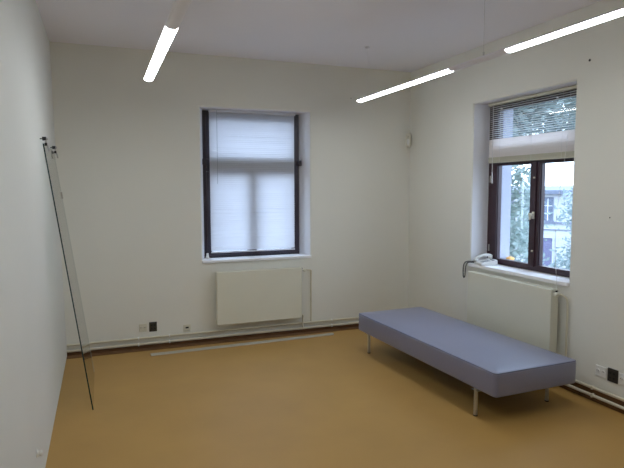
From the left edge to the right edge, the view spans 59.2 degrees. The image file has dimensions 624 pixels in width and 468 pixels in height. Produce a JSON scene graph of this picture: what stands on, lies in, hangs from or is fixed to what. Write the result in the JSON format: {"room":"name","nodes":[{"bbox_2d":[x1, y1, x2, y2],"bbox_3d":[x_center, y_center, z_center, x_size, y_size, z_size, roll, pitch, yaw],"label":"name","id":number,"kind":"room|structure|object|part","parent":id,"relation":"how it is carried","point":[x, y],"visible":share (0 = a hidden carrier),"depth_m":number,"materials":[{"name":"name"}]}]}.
{"room":"empty office room","nodes":[
{"label":"empty office room","id":0,"kind":"room"},
{"bbox_2d":[0,0,66,467],"bbox_3d":[-1.378,-0.185,2.066,0.349,3.435,7.200,-2,5,-21],"label":"wall","id":1,"kind":"structure","parent":0,"point":[33,348],"depth_m":3.06,"materials":[{"name":"paint"}]},
{"bbox_2d":[36,449,42,457],"bbox_3d":[-1.486,1.196,2.997,0.032,0.044,0.044,-2,5,-21],"label":"door stop","id":2,"kind":"object","parent":1,"relation":"attached to","point":[40,452],"visible":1,"depth_m":2.99,"materials":[{"name":"white plastic"}]},
{"bbox_2d":[40,137,49,151],"bbox_3d":[-1.951,-0.654,4.005,0.063,0.107,0.032,-2,5,-21],"label":"clamp","id":3,"kind":"object","parent":1,"relation":"attached to","point":[42,138],"visible":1,"depth_m":4.00,"materials":[{"name":"black metal"}]},
{"bbox_2d":[50,146,57,157],"bbox_3d":[-2.280,-0.724,4.856,0.063,0.107,0.032,-2,5,-21],"label":"clamp","id":4,"kind":"object","parent":1,"relation":"attached to","point":[52,147],"visible":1,"depth_m":4.85,"materials":[{"name":"black metal"}]},
{"bbox_2d":[49,41,410,349],"bbox_3d":[-0.915,-0.539,6.346,4.407,3.435,0.480,-2,5,-21],"label":"wall","id":5,"kind":"structure","parent":0,"point":[129,149],"depth_m":5.95,"materials":[{"name":"paint"}]},
{"bbox_2d":[139,323,146,331],"bbox_3d":[-1.801,1.002,5.857,0.080,0.085,0.025,-2,5,-21],"label":"wall socket","id":6,"kind":"object","parent":5,"relation":"attached to","point":[142,327],"visible":1,"depth_m":5.86,"materials":[{"name":"beige plastic"}]},
{"bbox_2d":[149,322,156,331],"bbox_3d":[-1.707,0.996,5.898,0.080,0.104,0.015,-2,5,-21],"label":"wall plate","id":7,"kind":"object","parent":5,"relation":"attached to","point":[152,325],"visible":1,"depth_m":5.89,"materials":[{"name":"plastic"}]},
{"bbox_3d":[-1.706,0.997,5.894,0.060,0.080,0.004,-2,5,-21],"label":"inset panel","id":8,"kind":"part","parent":7,"relation":"part of","materials":[{"name":"plastic"}]},
{"bbox_2d":[183,324,190,331],"bbox_3d":[-1.372,1.035,6.029,0.080,0.078,0.018,-2,5,-21],"label":"socket","id":9,"kind":"object","parent":5,"relation":"attached to","point":[186,328],"visible":1,"depth_m":6.03,"materials":[{"name":"beige plastic"}]},
{"bbox_2d":[67,324,358,358],"bbox_3d":[-0.622,1.169,6.279,3.994,0.040,0.115,-2,5,-21],"label":"baseboard","id":10,"kind":"structure","parent":5,"relation":"attached to","point":[71,355],"depth_m":6.10,"materials":[{"name":"brown wood"}]},
{"bbox_2d":[202,110,310,262],"bbox_3d":[-0.701,-0.559,6.431,1.284,1.690,0.532,-2,5,-21],"label":"window","id":11,"kind":"structure","parent":5,"relation":"in","point":[279,254],"depth_m":6.29,"materials":[{"name":"wood"}]},
{"bbox_2d":[208,109,294,252],"bbox_3d":[-0.668,-0.597,6.314,1.012,1.607,0.050,-2,5,-21],"label":"blind","id":12,"kind":"object","parent":11,"relation":"attached to","point":[252,203],"visible":1,"depth_m":6.31,"materials":[{"name":"grey"}]},
{"bbox_3d":[-0.672,0.195,6.388,1.000,0.016,0.020,-2,5,-21],"label":"rail","id":13,"kind":"part","parent":12,"relation":"part of","materials":[{"name":"white plastic"}]},
{"bbox_3d":[-0.233,-1.042,6.432,0.035,0.700,0.003,-2,5,-17],"label":"lift cord","id":14,"kind":"part","parent":12,"relation":"part of","materials":[{"name":"white fabric"}]},
{"bbox_3d":[-0.643,0.280,6.355,1.284,0.030,0.222,-2,5,-21],"label":"sill","id":15,"kind":"part","parent":11,"relation":"part of","materials":[{"name":"white paint"}]},
{"bbox_2d":[215,267,311,327],"bbox_3d":[-0.524,0.758,6.278,1.148,0.726,0.122,-2,5,-21],"label":"panel radiator","id":16,"kind":"object","parent":5,"relation":"attached to","point":[270,294],"visible":1,"depth_m":6.19,"materials":[{"name":"metal"}]},
{"bbox_2d":[216,267,300,272],"bbox_3d":[-0.594,0.406,6.210,0.986,0.012,0.066,-2,5,-21],"label":"grille","id":17,"kind":"object","parent":16,"relation":"attached to","point":[288,269],"depth_m":6.21,"materials":[{"name":"metal"}]},
{"bbox_2d":[406,133,410,146],"bbox_3d":[1.200,-1.164,6.806,0.060,0.165,0.083,2,5,24],"label":"detector","id":18,"kind":"object","parent":5,"relation":"attached to","point":[408,135],"visible":1,"depth_m":6.77,"materials":[{"name":"beige plastic"}]},
{"bbox_2d":[36,0,601,71],"bbox_3d":[0.623,-1.815,2.707,4.067,0.300,7.200,-2,5,-21],"label":"ceiling","id":19,"kind":"structure","parent":0,"point":[400,35],"depth_m":4.83,"materials":[{"name":"paint"}]},
{"bbox_2d":[144,0,191,80],"bbox_3d":[-0.676,-1.402,2.793,0.076,0.529,3.912,-2,5,-21],"label":"pendant lamp","id":20,"kind":"object","parent":19,"relation":"hanging from","point":[179,9],"visible":1,"depth_m":3.25,"materials":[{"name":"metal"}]},
{"bbox_2d":[144,26,177,80],"bbox_3d":[-1.087,-1.234,3.877,0.072,0.016,1.601,-2,5,-21],"label":"diffuser","id":21,"kind":"object","parent":20,"relation":"attached to","point":[168,34],"depth_m":3.66,"materials":[{"name":"white plastic"}]},
{"bbox_2d":[356,6,623,101],"bbox_3d":[1.210,-1.501,3.938,0.076,0.529,3.937,-2,5,-21],"label":"pendant lamp","id":22,"kind":"object","parent":19,"relation":"hanging from","point":[618,12],"visible":1,"depth_m":3.64,"materials":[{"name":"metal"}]},
{"bbox_2d":[357,69,450,101],"bbox_3d":[0.797,-1.334,5.027,0.072,0.016,1.615,-2,5,-21],"label":"diffuser","id":23,"kind":"object","parent":22,"relation":"attached to","point":[445,71],"depth_m":4.85,"materials":[{"name":"white plastic"}]},
{"bbox_2d":[505,9,623,52],"bbox_3d":[1.617,-1.161,2.911,0.072,0.016,1.644,-2,5,-21],"label":"diffuser","id":24,"kind":"object","parent":22,"relation":"attached to","point":[615,13],"depth_m":3.18,"materials":[{"name":"white plastic"}]},
{"bbox_2d":[45,329,623,467],"bbox_3d":[0.710,1.573,3.115,4.787,0.250,7.980,-2,5,-21],"label":"floor","id":25,"kind":"structure","parent":0,"point":[323,401],"depth_m":4.10,"materials":[{"name":"brown laminate"}]},
{"bbox_2d":[43,143,94,409],"bbox_3d":[-1.992,0.315,4.554,0.278,2.032,0.957,-2,5,-21],"label":"sheet","id":26,"kind":"object","parent":25,"relation":"on","point":[57,195],"visible":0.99,"depth_m":4.42,"materials":[{"name":"clear glass"}]},
{"bbox_2d":[150,333,333,355],"bbox_3d":[-0.703,1.200,6.022,2.060,0.021,0.053,-2,5,-23],"label":"metal strip","id":27,"kind":"object","parent":25,"relation":"on","point":[325,334],"visible":1,"depth_m":5.96,"materials":[{"name":"metal"}]},
{"bbox_2d":[359,307,575,415],"bbox_3d":[1.257,1.087,5.005,0.795,0.405,2.093,-2,5,-23],"label":"upholstered bench","id":28,"kind":"object","parent":25,"relation":"on","point":[497,365],"visible":1,"depth_m":4.44,"materials":[{"name":"blue fabric"}]},
{"bbox_3d":[0.590,1.123,5.684,0.029,0.209,0.029,-2,5,-23],"label":"leg","id":29,"kind":"part","parent":28,"relation":"part of","materials":[{"name":"metal"}]},
{"bbox_3d":[1.226,1.251,4.110,0.029,0.209,0.029,-2,5,-23],"label":"leg","id":30,"kind":"part","parent":28,"relation":"part of","materials":[{"name":"metal"}]},
{"bbox_3d":[1.880,1.227,4.388,0.029,0.209,0.029,-2,5,-23],"label":"leg","id":31,"kind":"part","parent":28,"relation":"part of","materials":[{"name":"metal"}]},
{"bbox_2d":[408,0,623,397],"bbox_3d":[2.661,-0.343,3.875,0.480,3.435,7.680,-2,5,-21],"label":"wall","id":32,"kind":"structure","parent":0,"point":[450,112],"depth_m":4.94,"materials":[{"name":"paint"}]},
{"bbox_2d":[67,322,623,409],"bbox_3d":[0.655,1.405,2.977,3.992,0.031,7.186,-2,5,-21],"label":"pipe","id":33,"kind":"object","parent":32,"relation":"attached to","point":[591,395],"visible":0.73,"depth_m":5.93,"materials":[{"name":"metal"}]},
{"bbox_2d":[67,317,623,401],"bbox_3d":[0.658,1.341,2.979,4.004,0.029,7.197,-2,5,-21],"label":"pipe","id":34,"kind":"object","parent":32,"relation":"attached to","point":[331,320],"visible":0.66,"depth_m":5.95,"materials":[{"name":"metal"}]},
{"bbox_2d":[467,271,568,356],"bbox_3d":[1.884,0.817,5.158,0.122,0.782,1.220,-2,5,-21],"label":"panel radiator","id":35,"kind":"object","parent":32,"relation":"attached to","point":[526,312],"visible":0.75,"depth_m":5.03,"materials":[{"name":"metal"}]},
{"bbox_2d":[471,271,557,290],"bbox_3d":[1.856,0.431,5.164,0.066,0.012,1.124,-2,5,-21],"label":"grille","id":36,"kind":"object","parent":35,"relation":"attached to","point":[531,286],"depth_m":5.09,"materials":[{"name":"metal"}]},
{"bbox_3d":[1.883,0.729,5.199,0.014,0.613,1.130,-2,5,-21],"label":"panel","id":37,"kind":"part","parent":35,"relation":"part of","materials":[{"name":"metal"}]},
{"bbox_2d":[468,89,576,286],"bbox_3d":[2.139,-0.458,5.233,0.532,1.688,1.329,-2,5,-21],"label":"window","id":38,"kind":"structure","parent":32,"relation":"in","point":[538,167],"depth_m":5.22,"materials":[{"name":"brown wood"}]},
{"bbox_2d":[462,253,497,277],"bbox_3d":[1.760,0.340,5.740,0.280,0.269,0.264,-1,5,-9],"label":"telephone","id":39,"kind":"object","parent":38,"relation":"on","point":[488,261],"visible":1,"depth_m":5.73,"materials":[{"name":"grey plastic"}]},
{"bbox_3d":[1.661,0.374,5.793,0.161,0.193,0.037,3,6,36],"label":"coiled cord","id":40,"kind":"part","parent":39,"relation":"part of","materials":[{"name":"grey plastic"}]},
{"bbox_3d":[1.997,0.371,5.245,0.222,0.035,1.329,-2,5,-21],"label":"sill","id":41,"kind":"part","parent":38,"relation":"part of","materials":[{"name":"white paint"}]},
{"bbox_3d":[2.075,-0.174,5.187,0.045,0.074,0.046,-2,5,-21],"label":"handle","id":42,"kind":"part","parent":38,"relation":"part of","materials":[{"name":"beige plastic"}]},
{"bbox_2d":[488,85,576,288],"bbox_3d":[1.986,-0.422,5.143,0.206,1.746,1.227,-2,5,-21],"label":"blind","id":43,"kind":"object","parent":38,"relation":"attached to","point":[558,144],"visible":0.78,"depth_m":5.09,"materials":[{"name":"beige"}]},
{"bbox_3d":[2.063,-0.700,5.149,0.027,0.022,1.215,-2,5,-21],"label":"rail","id":44,"kind":"part","parent":43,"relation":"part of","materials":[{"name":"white plastic"}]},
{"bbox_3d":[2.127,-0.375,4.695,0.053,1.725,0.185,4,6,43],"label":"lift cord","id":45,"kind":"part","parent":43,"relation":"part of","materials":[{"name":"white fabric"}]},
{"bbox_2d":[559,382,623,413],"bbox_3d":[2.522,1.347,3.700,0.012,0.095,7.199,-2,5,-21],"label":"baseboard","id":46,"kind":"structure","parent":32,"relation":"attached to","point":[575,384],"depth_m":4.36,"materials":[{"name":"brown wood"}]},
{"bbox_2d":[595,364,606,377],"bbox_3d":[2.269,1.081,4.317,0.025,0.085,0.100,-2,5,-21],"label":"wall socket","id":47,"kind":"object","parent":32,"relation":"attached to","point":[601,371],"visible":1,"depth_m":4.31,"materials":[{"name":"white plastic"}]},
{"bbox_2d":[607,367,618,383],"bbox_3d":[2.312,1.089,4.220,0.015,0.105,0.090,-2,5,-21],"label":"wall plate","id":48,"kind":"object","parent":32,"relation":"attached to","point":[612,376],"visible":1,"depth_m":4.21,"materials":[{"name":"plastic"}]},
{"bbox_3d":[2.308,1.089,4.218,0.004,0.081,0.070,-2,5,-21],"label":"inset panel","id":49,"kind":"part","parent":48,"relation":"part of","materials":[{"name":"plastic"}]},
{"bbox_2d":[619,373,623,384],"bbox_3d":[2.345,1.098,4.120,0.025,0.085,0.100,-2,5,-21],"label":"wall socket","id":50,"kind":"object","parent":32,"relation":"attached to","point":[621,375],"visible":1,"depth_m":4.14,"materials":[{"name":"white plastic"}]},
{"label":"outside","id":51,"kind":"structure","parent":0,"visible":0},
{"bbox_2d":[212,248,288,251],"bbox_3d":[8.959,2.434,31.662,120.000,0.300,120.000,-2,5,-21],"label":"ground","id":52,"kind":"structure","parent":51,"point":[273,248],"depth_m":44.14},
{"bbox_2d":[516,172,544,262],"bbox_3d":[10.372,-0.301,26.147,1.360,6.058,1.300,-5,6,-43],"label":"tree","id":53,"kind":"object","parent":52,"relation":"on","point":[527,199],"visible":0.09,"depth_m":26.04,"materials":[{"name":"green plant"}]},
{"bbox_2d":[511,186,572,268],"bbox_3d":[14.304,-0.605,35.811,16.700,5.050,7.650,2,5,24],"label":"house","id":54,"kind":"structure","parent":52,"relation":"on","point":[552,194],"depth_m":32.06,"materials":[{"name":"paint"}]},
{"bbox_3d":[13.782,1.221,32.370,0.660,1.980,0.060,2,5,24],"label":"door","id":55,"kind":"part","parent":54,"relation":"part of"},
{"bbox_3d":[13.805,-1.439,32.141,0.480,1.280,0.010,2,5,24],"label":"pane","id":56,"kind":"part","parent":54,"relation":"part of","materials":[{"name":"grey glass"}]},
{"bbox_2d":[509,97,575,261],"bbox_3d":[3.739,-0.464,11.316,5.969,8.861,3.902,1,5,15],"label":"tree","id":57,"kind":"object","parent":52,"relation":"on","point":[517,235],"visible":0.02,"depth_m":10.77,"materials":[{"name":"green plant"}]},
{"bbox_2d":[543,184,572,269],"bbox_3d":[8.873,1.516,15.973,4.666,6.514,3.772,1,5,17],"label":"tree","id":58,"kind":"object","parent":52,"relation":"on","point":[569,211],"visible":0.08,"depth_m":16.77,"materials":[{"name":"green plant"}]}
]}

